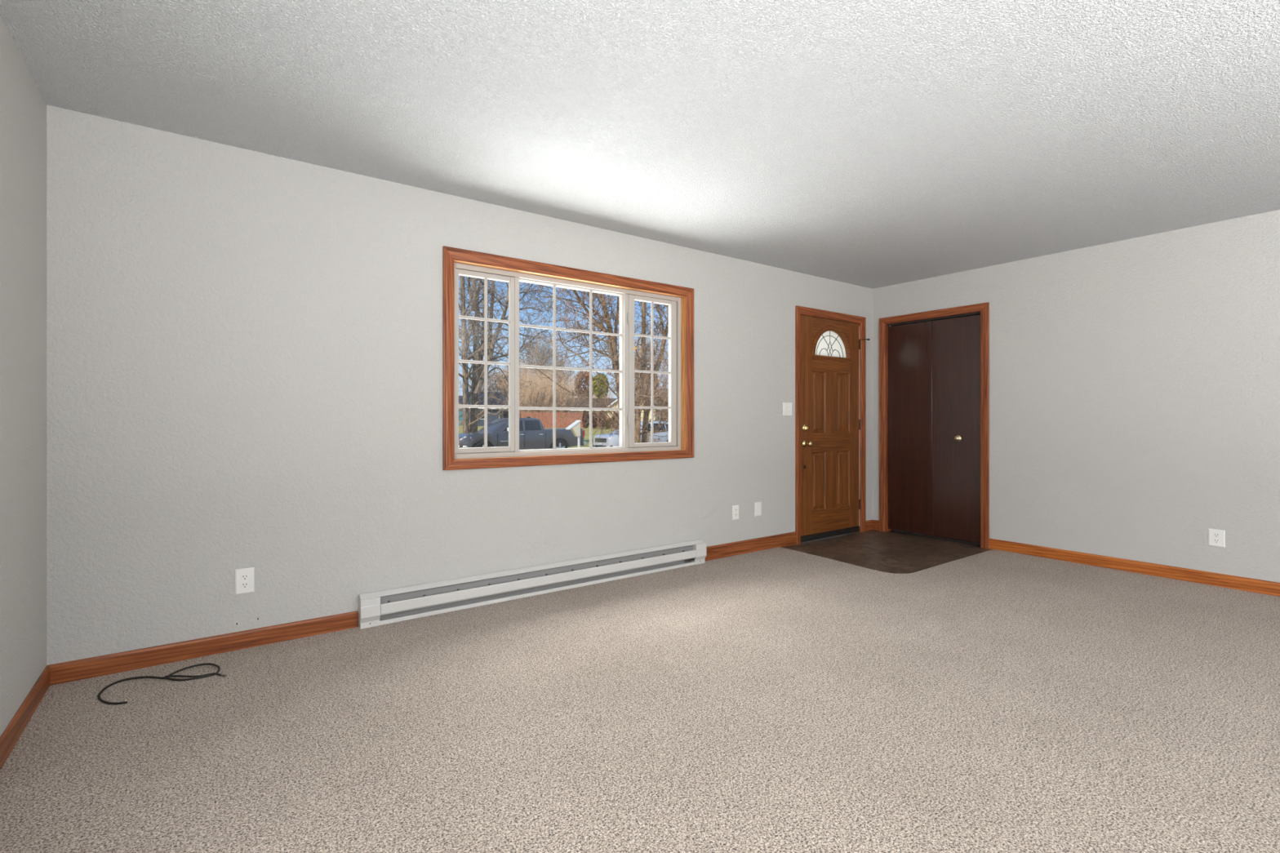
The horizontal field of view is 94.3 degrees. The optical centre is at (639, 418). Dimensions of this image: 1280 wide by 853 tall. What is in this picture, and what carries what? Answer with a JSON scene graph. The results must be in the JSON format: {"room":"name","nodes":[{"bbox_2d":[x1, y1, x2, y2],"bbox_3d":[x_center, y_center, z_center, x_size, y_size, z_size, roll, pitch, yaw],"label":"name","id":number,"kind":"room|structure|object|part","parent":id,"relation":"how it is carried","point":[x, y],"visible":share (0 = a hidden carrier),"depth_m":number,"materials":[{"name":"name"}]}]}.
{"room":"empty living room","nodes":[
{"label":"empty living room","id":0,"kind":"room"},
{"bbox_2d":[0,13,46,736],"bbox_3d":[0.112,-0.089,-1.164,0.100,2.460,8.986,0,0,-36],"label":"wall","id":1,"kind":"structure","parent":0,"point":[23,107],"depth_m":2.14,"materials":[{"name":"grey paint"}]},
{"bbox_2d":[0,666,49,769],"bbox_3d":[0.161,1.081,-1.136,0.012,0.091,8.974,0,0,-36],"label":"baseboard","id":2,"kind":"structure","parent":1,"relation":"attached to","point":[13,731],"depth_m":2.13,"materials":[{"name":"brown wood"}]},
{"bbox_2d":[46,105,911,665],"bbox_3d":[0.219,-0.149,4.560,7.016,2.580,0.140,0,0,-36],"label":"wall","id":3,"kind":"structure","parent":0,"point":[244,347],"depth_m":3.04,"materials":[{"name":"grey paint"}]},
{"bbox_2d":[46,610,358,685],"bbox_3d":[-2.004,1.081,2.845,1.202,0.091,0.012,0,0,-36],"label":"baseboard","id":4,"kind":"structure","parent":3,"relation":"attached to","point":[101,665],"depth_m":2.78,"materials":[{"name":"brown wood"}]},
{"bbox_2d":[235,567,254,595],"bbox_3d":[-1.930,0.793,2.901,0.078,0.122,0.009,0,0,-36],"label":"wall outlet","id":5,"kind":"object","parent":3,"relation":"attached to","point":[244,578],"visible":1,"depth_m":2.90,"materials":[{"name":"white plastic"}]},
{"bbox_2d":[240,582,248,588],"bbox_3d":[-1.929,0.813,2.900,0.034,0.027,0.004,0,0,-36],"label":"receptacle","id":6,"kind":"object","parent":5,"relation":"attached to","point":[243,584],"depth_m":2.90,"materials":[{"name":"grey plastic"}]},
{"bbox_2d":[240,573,248,580],"bbox_3d":[-1.929,0.774,2.900,0.034,0.027,0.004,0,0,-36],"label":"receptacle","id":7,"kind":"object","parent":5,"relation":"attached to","point":[243,576],"depth_m":2.90,"materials":[{"name":"grey plastic"}]},
{"bbox_2d":[358,539,706,629],"bbox_3d":[-0.503,1.036,3.904,2.470,0.183,0.070,0,0,-36],"label":"baseboard heater","id":8,"kind":"object","parent":3,"relation":"attached to","point":[376,608],"visible":1,"depth_m":3.69,"materials":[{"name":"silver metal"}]},
{"bbox_3d":[-0.505,0.953,3.907,2.466,0.019,0.063,0,0,-36],"label":"lid","id":9,"kind":"part","parent":8,"relation":"part of","materials":[{"name":"white metal"}]},
{"bbox_3d":[-0.522,1.036,3.930,2.450,0.170,0.004,0,0,-36],"label":"panel","id":10,"kind":"part","parent":8,"relation":"part of","materials":[{"name":"silver metal"}]},
{"bbox_2d":[442,245,693,470],"bbox_3d":[-0.405,-0.352,4.087,1.933,1.308,0.149,0,0,-36],"label":"window","id":11,"kind":"structure","parent":3,"relation":"in","point":[456,262],"depth_m":4.00,"materials":[{"name":"brown wood"}]},
{"bbox_3d":[-1.121,-0.352,3.485,0.066,1.308,0.019,0,0,-36],"label":"casing","id":12,"kind":"part","parent":11,"relation":"part of","materials":[{"name":"brown wood"}]},
{"bbox_2d":[458,278,509,447],"bbox_3d":[-0.969,-0.348,3.702,0.334,1.054,0.008,0,0,-36],"label":"grille","id":13,"kind":"object","parent":11,"relation":"attached to","point":[507,280],"depth_m":3.70,"materials":[{"name":"grey plastic"}]},
{"bbox_3d":[-0.971,-0.348,3.703,0.394,1.114,0.033,0,0,-36],"label":"sash","id":14,"kind":"part","parent":11,"relation":"part of","materials":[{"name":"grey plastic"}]},
{"bbox_3d":[-0.367,0.272,4.034,1.933,0.059,0.019,0,0,-36],"label":"casing sill","id":15,"kind":"part","parent":11,"relation":"part of","materials":[{"name":"brown wood"}]},
{"bbox_3d":[-0.391,0.249,4.059,1.794,0.012,0.061,0,0,-36],"label":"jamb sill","id":16,"kind":"part","parent":11,"relation":"part of","materials":[{"name":"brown wood"}]},
{"bbox_2d":[519,285,622,448],"bbox_3d":[-0.464,-0.346,4.090,0.816,1.098,0.008,0,0,-36],"label":"grille","id":17,"kind":"object","parent":11,"relation":"attached to","point":[553,328],"depth_m":4.15,"materials":[{"name":"grey plastic"}]},
{"bbox_3d":[-0.465,-0.348,4.092,0.832,1.122,0.030,0,0,-36],"label":"fixed sash","id":18,"kind":"part","parent":11,"relation":"part of","materials":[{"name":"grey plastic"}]},
{"bbox_3d":[0.090,-0.348,4.469,0.446,1.114,0.036,0,0,-36],"label":"sash","id":19,"kind":"part","parent":11,"relation":"part of","materials":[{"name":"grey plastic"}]},
{"bbox_2d":[634,302,670,442],"bbox_3d":[0.091,-0.347,4.466,0.344,1.056,0.008,0,0,-36],"label":"grille","id":20,"kind":"object","parent":11,"relation":"attached to","point":[652,371],"depth_m":4.47,"materials":[{"name":"grey plastic"}]},
{"bbox_3d":[0.384,-0.352,4.582,0.074,1.308,0.019,0,0,-36],"label":"casing","id":21,"kind":"part","parent":11,"relation":"part of","materials":[{"name":"brown wood"}]},
{"bbox_2d":[732,504,738,519],"bbox_3d":[0.787,0.771,4.882,0.072,0.118,0.009,0,0,-36],"label":"wall outlet","id":22,"kind":"object","parent":3,"relation":"attached to","point":[735,508],"visible":1,"depth_m":4.88,"materials":[{"name":"white plastic"}]},
{"bbox_2d":[704,531,795,560],"bbox_3d":[0.938,1.070,4.990,1.135,0.114,0.012,0,0,-36],"label":"baseboard","id":23,"kind":"structure","parent":3,"relation":"attached to","point":[724,550],"depth_m":4.97,"materials":[{"name":"brown wood"}]},
{"bbox_2d":[754,502,761,516],"bbox_3d":[1.004,0.769,5.041,0.080,0.118,0.007,0,0,-36],"label":"blank plate","id":24,"kind":"object","parent":3,"relation":"attached to","point":[757,506],"visible":1,"depth_m":5.03,"materials":[{"name":"white plastic"}]},
{"bbox_2d":[782,402,791,415],"bbox_3d":[1.312,-0.086,5.259,0.120,0.116,0.017,0,0,-36],"label":"light switch","id":25,"kind":"object","parent":3,"relation":"attached to","point":[787,406],"visible":1,"depth_m":5.26,"materials":[{"name":"white plastic"}]},
{"bbox_2d":[795,305,869,544],"bbox_3d":[1.804,0.065,5.666,1.060,2.153,0.218,0,0,-36],"label":"door","id":26,"kind":"structure","parent":3,"relation":"in","point":[830,347],"depth_m":5.63,"materials":[{"name":"brown wood"}]},
{"bbox_3d":[1.423,0.059,5.339,0.060,2.141,0.019,0,0,-36],"label":"casing","id":27,"kind":"part","parent":26,"relation":"part of","materials":[{"name":"brown wood"}]},
{"bbox_3d":[1.524,0.228,5.379,0.066,0.066,0.082,0,0,-36],"label":"knob","id":28,"kind":"part","parent":26,"relation":"part of","materials":[{"name":"gold metal"}]},
{"bbox_3d":[1.666,-0.152,5.540,0.198,0.573,0.008,0,0,-36],"label":"panel","id":29,"kind":"part","parent":26,"relation":"part of","materials":[{"name":"brown wood"}]},
{"bbox_3d":[1.666,0.583,5.540,0.198,0.540,0.008,0,0,-36],"label":"panel","id":30,"kind":"part","parent":26,"relation":"part of","materials":[{"name":"brown wood"}]},
{"bbox_3d":[1.808,-0.714,5.665,0.516,0.258,0.006,0,0,-36],"label":"fanlight glass","id":31,"kind":"part","parent":26,"relation":"part of","materials":[{"name":"white glass"}]},
{"bbox_3d":[1.819,-0.690,5.650,0.576,0.502,0.008,0,0,-36],"label":"rail","id":32,"kind":"part","parent":26,"relation":"part of","materials":[{"name":"brown wood"}]},
{"bbox_3d":[1.819,0.224,5.650,0.576,0.179,0.008,0,0,-36],"label":"rail","id":33,"kind":"part","parent":26,"relation":"part of","materials":[{"name":"brown wood"}]},
{"bbox_3d":[1.819,0.960,5.650,0.576,0.213,0.008,0,0,-36],"label":"rail","id":34,"kind":"part","parent":26,"relation":"part of","materials":[{"name":"brown wood"}]},
{"bbox_3d":[1.821,-0.717,5.646,0.596,0.332,0.024,0,0,-36],"label":"fanlight frame","id":35,"kind":"part","parent":26,"relation":"part of","materials":[{"name":"brown wood"}]},
{"bbox_3d":[1.968,-0.152,5.760,0.206,0.573,0.008,0,0,-36],"label":"panel","id":36,"kind":"part","parent":26,"relation":"part of","materials":[{"name":"brown wood"}]},
{"bbox_3d":[1.968,0.583,5.760,0.206,0.540,0.008,0,0,-36],"label":"panel","id":37,"kind":"part","parent":26,"relation":"part of","materials":[{"name":"brown wood"}]},
{"bbox_3d":[2.226,0.059,5.924,0.068,2.141,0.019,0,0,-36],"label":"casing","id":38,"kind":"part","parent":26,"relation":"part of","materials":[{"name":"brown wood"}]},
{"bbox_2d":[866,520,873,531],"bbox_3d":[2.313,1.077,5.992,0.145,0.101,0.012,0,0,-36],"label":"baseboard","id":39,"kind":"structure","parent":3,"relation":"attached to","point":[869,524],"depth_m":5.99,"materials":[{"name":"brown wood"}]},
{"bbox_2d":[0,528,1279,852],"bbox_3d":[2.895,1.201,0.889,7.016,0.160,9.226,0,0,-36],"label":"floor","id":40,"kind":"structure","parent":0,"point":[780,700],"depth_m":2.17,"materials":[{"name":"carpet"}]},
{"bbox_2d":[97,662,226,704],"bbox_3d":[-2.010,1.113,2.514,0.427,0.020,0.275,0,0,-36],"label":"coaxial cable","id":41,"kind":"object","parent":40,"relation":"on","point":[167,677],"visible":1,"depth_m":2.56,"materials":[{"name":"black rubber"}]},
{"bbox_2d":[0,0,1279,288],"bbox_3d":[2.937,-1.379,0.832,7.016,0.120,9.086,0,0,-36],"label":"ceiling","id":42,"kind":"structure","parent":0,"point":[869,144],"depth_m":2.52,"materials":[{"name":"white paint"}]},
{"bbox_2d":[872,209,1279,582],"bbox_3d":[5.055,-0.089,2.438,0.100,2.460,8.986,0,0,-36],"label":"wall","id":43,"kind":"structure","parent":0,"point":[1135,383],"depth_m":4.33,"materials":[{"name":"grey paint"}]},
{"bbox_2d":[873,520,879,530],"bbox_3d":[2.389,1.077,6.001,0.012,0.101,0.064,0,0,-36],"label":"baseboard","id":44,"kind":"structure","parent":43,"relation":"attached to","point":[876,522],"depth_m":6.00,"materials":[{"name":"brown wood"}]},
{"bbox_2d":[879,302,989,549],"bbox_3d":[2.752,0.068,5.583,0.119,2.146,1.034,0,0,-36],"label":"door","id":45,"kind":"structure","parent":43,"relation":"in","point":[934,375],"depth_m":5.55,"materials":[{"name":"brown wood"}]},
{"bbox_3d":[2.424,0.062,5.947,0.019,2.134,0.060,0,0,-36],"label":"casing","id":46,"kind":"part","parent":45,"relation":"part of","materials":[{"name":"brown wood"}]},
{"bbox_3d":[2.870,0.180,5.377,0.042,0.056,0.056,0,0,-36],"label":"knob","id":47,"kind":"part","parent":45,"relation":"part of","materials":[{"name":"gold metal"}]},
{"bbox_3d":[2.997,0.062,5.161,0.019,2.134,0.064,0,0,-36],"label":"casing","id":48,"kind":"part","parent":45,"relation":"part of","materials":[{"name":"brown wood"}]},
{"bbox_2d":[988,537,1279,596],"bbox_3d":[5.337,1.081,1.957,0.012,0.092,7.876,0,0,-36],"label":"baseboard","id":49,"kind":"structure","parent":43,"relation":"attached to","point":[1255,585],"depth_m":4.27,"materials":[{"name":"brown wood"}]},
{"bbox_2d":[1208,528,1225,547],"bbox_3d":[3.864,0.800,3.981,0.009,0.114,0.082,0,0,-36],"label":"wall outlet","id":50,"kind":"object","parent":43,"relation":"attached to","point":[1216,538],"visible":1,"depth_m":3.98,"materials":[{"name":"white plastic"}]},
{"bbox_2d":[1213,538,1219,542],"bbox_3d":[3.862,0.820,3.979,0.004,0.027,0.034,0,0,-36],"label":"receptacle","id":51,"kind":"object","parent":50,"relation":"attached to","point":[1215,540],"depth_m":3.98,"materials":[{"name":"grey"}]},
{"bbox_2d":[1213,533,1219,537],"bbox_3d":[3.862,0.780,3.979,0.004,0.027,0.034,0,0,-36],"label":"receptacle","id":52,"kind":"object","parent":50,"relation":"attached to","point":[1215,535],"depth_m":3.98,"materials":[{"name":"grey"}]},
{"label":"outside","id":53,"kind":"structure","parent":0,"visible":0},
{"bbox_2d":[458,425,614,449],"bbox_3d":[-24.824,1.421,118.951,340.000,0.840,158.500,0,0,-36],"label":"lawn","id":54,"kind":"structure","parent":53,"point":[586,438],"depth_m":57.30,"materials":[{"name":"green plant"}]},
{"bbox_2d":[458,395,462,425],"bbox_3d":[-28.344,-1.139,89.345,7.786,4.680,8.134,0,0,-36],"label":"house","id":55,"kind":"structure","parent":54,"relation":"on","point":[460,400],"depth_m":86.97,"materials":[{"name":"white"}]},
{"bbox_3d":[-26.415,-0.049,86.853,3.000,2.100,0.080,0,0,-21],"label":"door","id":56,"kind":"part","parent":55,"relation":"part of","materials":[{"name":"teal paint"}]},
{"bbox_2d":[458,370,503,391],"bbox_3d":[-24.473,-3.757,93.995,9.049,9.622,8.368,0,0,-36],"label":"bare tree","id":57,"kind":"object","parent":54,"relation":"on","point":[491,383],"visible":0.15,"depth_m":92.78,"materials":[{"name":"brown plant"}]},
{"bbox_2d":[468,391,508,426],"bbox_3d":[-20.351,-1.239,82.093,9.766,4.880,9.760,0,0,-36],"label":"house","id":58,"kind":"structure","parent":54,"relation":"on","point":[490,419],"depth_m":78.93,"materials":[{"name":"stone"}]},
{"bbox_3d":[-18.009,-0.499,79.119,1.320,1.020,0.030,0,0,-18],"label":"pane","id":59,"kind":"part","parent":58,"relation":"part of","materials":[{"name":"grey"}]},
{"bbox_2d":[480,365,535,392],"bbox_3d":[-18.970,-3.420,84.958,7.278,8.950,7.907,0,0,-36],"label":"bare tree","id":60,"kind":"object","parent":54,"relation":"on","point":[500,372],"visible":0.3,"depth_m":84.44,"materials":[{"name":"brown plant"}]},
{"bbox_2d":[458,275,575,443],"bbox_3d":[-8.841,-5.291,34.746,9.226,15.185,9.929,0,0,9],"label":"bare tree","id":61,"kind":"object","parent":54,"relation":"on","point":[469,424],"visible":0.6,"depth_m":34.09,"materials":[{"name":"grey plant"}]},
{"bbox_2d":[489,356,550,390],"bbox_3d":[-17.784,-4.233,88.503,11.100,10.576,9.791,0,0,-36],"label":"bare tree","id":62,"kind":"object","parent":54,"relation":"on","point":[526,372],"visible":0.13,"depth_m":88.40,"materials":[{"name":"brown plant"}]},
{"bbox_2d":[497,331,582,383],"bbox_3d":[-16.736,-7.041,100.567,13.957,16.192,13.843,0,0,-36],"label":"bare tree","id":63,"kind":"object","parent":54,"relation":"on","point":[541,355],"visible":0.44,"depth_m":101.06,"materials":[{"name":"brown plant"}]},
{"bbox_2d":[520,411,582,427],"bbox_3d":[-9.962,0.154,68.325,7.925,1.850,0.167,0,0,-36],"label":"picket fence","id":64,"kind":"object","parent":54,"relation":"on","point":[548,415],"visible":0.48,"depth_m":68.51,"materials":[{"name":"red wood"}]},
{"bbox_2d":[493,361,615,426],"bbox_3d":[-10.896,-4.434,100.294,46.340,10.986,52.886,0,0,-36],"label":"thicket","id":65,"kind":"object","parent":54,"relation":"on","point":[534,394],"visible":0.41,"depth_m":71.28,"materials":[{"name":"brown plant"}]},
{"bbox_2d":[531,351,587,395],"bbox_3d":[-14.934,-6.021,107.667,11.102,14.151,11.464,0,0,-36],"label":"bare tree","id":66,"kind":"object","parent":54,"relation":"on","point":[561,365],"visible":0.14,"depth_m":107.81,"materials":[{"name":"brown plant"}]},
{"bbox_2d":[538,398,617,425],"bbox_3d":[-9.099,-1.039,94.537,15.913,4.480,12.918,0,0,-36],"label":"house","id":67,"kind":"structure","parent":54,"relation":"on","point":[610,400],"depth_m":92.25,"materials":[{"name":"beige"}]},
{"bbox_2d":[573,370,594,398],"bbox_3d":[-10.479,-4.227,112.425,4.191,10.558,4.176,0,0,-36],"label":"autumn tree","id":68,"kind":"object","parent":54,"relation":"on","point":[584,375],"visible":0.62,"depth_m":111.53,"materials":[{"name":"orange plant"}]},
{"bbox_2d":[582,409,589,428],"bbox_3d":[-6.127,0.079,67.300,0.971,2.174,1.055,0,0,-36],"label":"shrub","id":69,"kind":"object","parent":54,"relation":"on","point":[584,421],"visible":0.89,"depth_m":67.07,"materials":[{"name":"brown plant"}]},
{"bbox_2d":[591,412,598,428],"bbox_3d":[-5.173,0.214,66.751,0.988,1.960,1.004,0,0,-8],"label":"shrub","id":70,"kind":"object","parent":54,"relation":"on","point":[594,425],"visible":0.73,"depth_m":66.53,"materials":[{"name":"brown plant"}]},
{"bbox_2d":[591,373,609,398],"bbox_3d":[-6.898,-3.485,103.874,3.056,9.072,3.083,0,0,-36],"label":"evergreen tree","id":71,"kind":"object","parent":54,"relation":"on","point":[597,390],"visible":0.74,"depth_m":103.20,"materials":[{"name":"green plant"}]},
{"bbox_2d":[595,412,607,427],"bbox_3d":[-4.743,0.154,72.129,1.775,1.850,0.167,0,0,-36],"label":"picket fence","id":72,"kind":"object","parent":54,"relation":"on","point":[596,412],"visible":0.21,"depth_m":71.85,"materials":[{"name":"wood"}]},
{"bbox_2d":[598,410,605,429],"bbox_3d":[-4.248,0.131,66.212,0.930,2.182,1.031,0,0,-36],"label":"shrub","id":73,"kind":"object","parent":54,"relation":"on","point":[601,411],"visible":0.46,"depth_m":66.02,"materials":[{"name":"brown plant"}]},
{"bbox_2d":[604,417,613,428],"bbox_3d":[-3.398,0.563,68.070,2.162,1.380,2.119,0,0,-36],"label":"ornamental grass","id":74,"kind":"object","parent":54,"relation":"on","point":[609,420],"depth_m":67.35,"materials":[{"name":"brown plant"}]},
{"bbox_2d":[610,414,619,428],"bbox_3d":[-2.442,0.227,66.235,1.495,2.114,1.630,0,0,-36],"label":"shrub","id":75,"kind":"object","parent":54,"relation":"on","point":[615,415],"visible":0.14,"depth_m":65.87,"materials":[{"name":"brown plant"}]},
{"bbox_2d":[600,334,668,396],"bbox_3d":[-0.035,-8.200,109.936,16.457,18.510,18.771,0,0,-36],"label":"bare tree","id":76,"kind":"object","parent":54,"relation":"on","point":[640,347],"visible":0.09,"depth_m":110.99,"materials":[{"name":"brown plant"}]},
{"bbox_2d":[607,391,662,421],"bbox_3d":[-0.762,-1.389,83.763,7.160,5.180,8.760,0,0,6],"label":"house","id":77,"kind":"structure","parent":54,"relation":"on","point":[615,401],"depth_m":79.71,"materials":[{"name":"beige"}]},
{"bbox_2d":[617,318,667,391],"bbox_3d":[1.369,-9.368,116.491,18.844,20.845,15.279,0,0,-36],"label":"bare tree","id":78,"kind":"object","parent":54,"relation":"on","point":[649,318],"visible":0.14,"depth_m":116.00,"materials":[{"name":"brown plant"}]},
{"bbox_2d":[642,373,659,395],"bbox_3d":[2.077,-4.666,125.228,3.971,11.435,4.161,0,0,-36],"label":"autumn tree","id":79,"kind":"object","parent":54,"relation":"on","point":[648,374],"visible":0.08,"depth_m":124.23,"materials":[{"name":"orange plant"}]},
{"bbox_2d":[644,370,668,422],"bbox_3d":[5.135,-3.876,101.444,16.234,9.868,12.927,0,0,-36],"label":"thicket","id":80,"kind":"object","parent":54,"relation":"on","point":[666,415],"visible":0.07,"depth_m":97.76,"materials":[{"name":"brown plant"}]},
{"bbox_2d":[658,354,668,382],"bbox_3d":[7.857,-7.580,125.328,13.429,17.269,14.213,0,0,-36],"label":"bare tree","id":81,"kind":"object","parent":54,"relation":"on","point":[666,354],"visible":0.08,"depth_m":123.73,"materials":[{"name":"brown plant"}]},
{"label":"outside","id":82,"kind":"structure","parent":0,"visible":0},
{"bbox_3d":[4.428,1.731,19.392,150.000,0.220,18.874,0,0,-36],"label":"lawn","id":83,"kind":"structure","parent":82,"visible":0},
{"bbox_2d":[565,420,581,448],"bbox_3d":[-1.679,0.901,14.943,0.354,1.728,0.190,0,0,-36],"label":"mailbox","id":84,"kind":"object","parent":83,"relation":"on","point":[575,427],"visible":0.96,"depth_m":14.93,"materials":[{"name":"beige paint"}]},
{"bbox_3d":[-1.546,1.090,15.021,0.046,1.349,0.040,0,0,-36],"label":"post","id":85,"kind":"part","parent":84,"relation":"part of","materials":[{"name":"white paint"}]},
{"bbox_2d":[519,284,668,443],"bbox_3d":[-0.762,-2.294,18.302,7.145,8.179,4.528,0,0,-36],"label":"bare tree","id":86,"kind":"object","parent":83,"relation":"on","point":[611,342],"visible":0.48,"depth_m":17.82,"materials":[{"name":"brown plant"}]},
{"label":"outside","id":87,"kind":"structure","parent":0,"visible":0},
{"label":"road","id":88,"kind":"object","parent":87,"visible":0},
{"bbox_2d":[458,416,586,449],"bbox_3d":[-5.700,0.866,27.709,6.310,1.929,2.320,0,0,-36],"label":"pickup truck","id":89,"kind":"object","parent":88,"relation":"on","point":[532,433],"visible":0.52,"depth_m":27.00,"materials":[{"name":"grey paint"}]},
{"bbox_2d":[592,421,668,447],"bbox_3d":[-0.042,0.979,30.905,4.800,1.705,2.200,0,0,-36],"label":"suv","id":90,"kind":"object","parent":88,"relation":"on","point":[607,441],"visible":0.23,"depth_m":29.89,"materials":[{"name":"grey paint"}]},
{"bbox_2d":[594,437,606,442],"bbox_3d":[-1.896,1.071,29.553,0.210,0.200,1.080,0,0,-36],"label":"grille","id":91,"kind":"object","parent":90,"relation":"attached to","point":[596,439],"depth_m":29.50,"materials":[{"name":"silver metal"}]}
]}

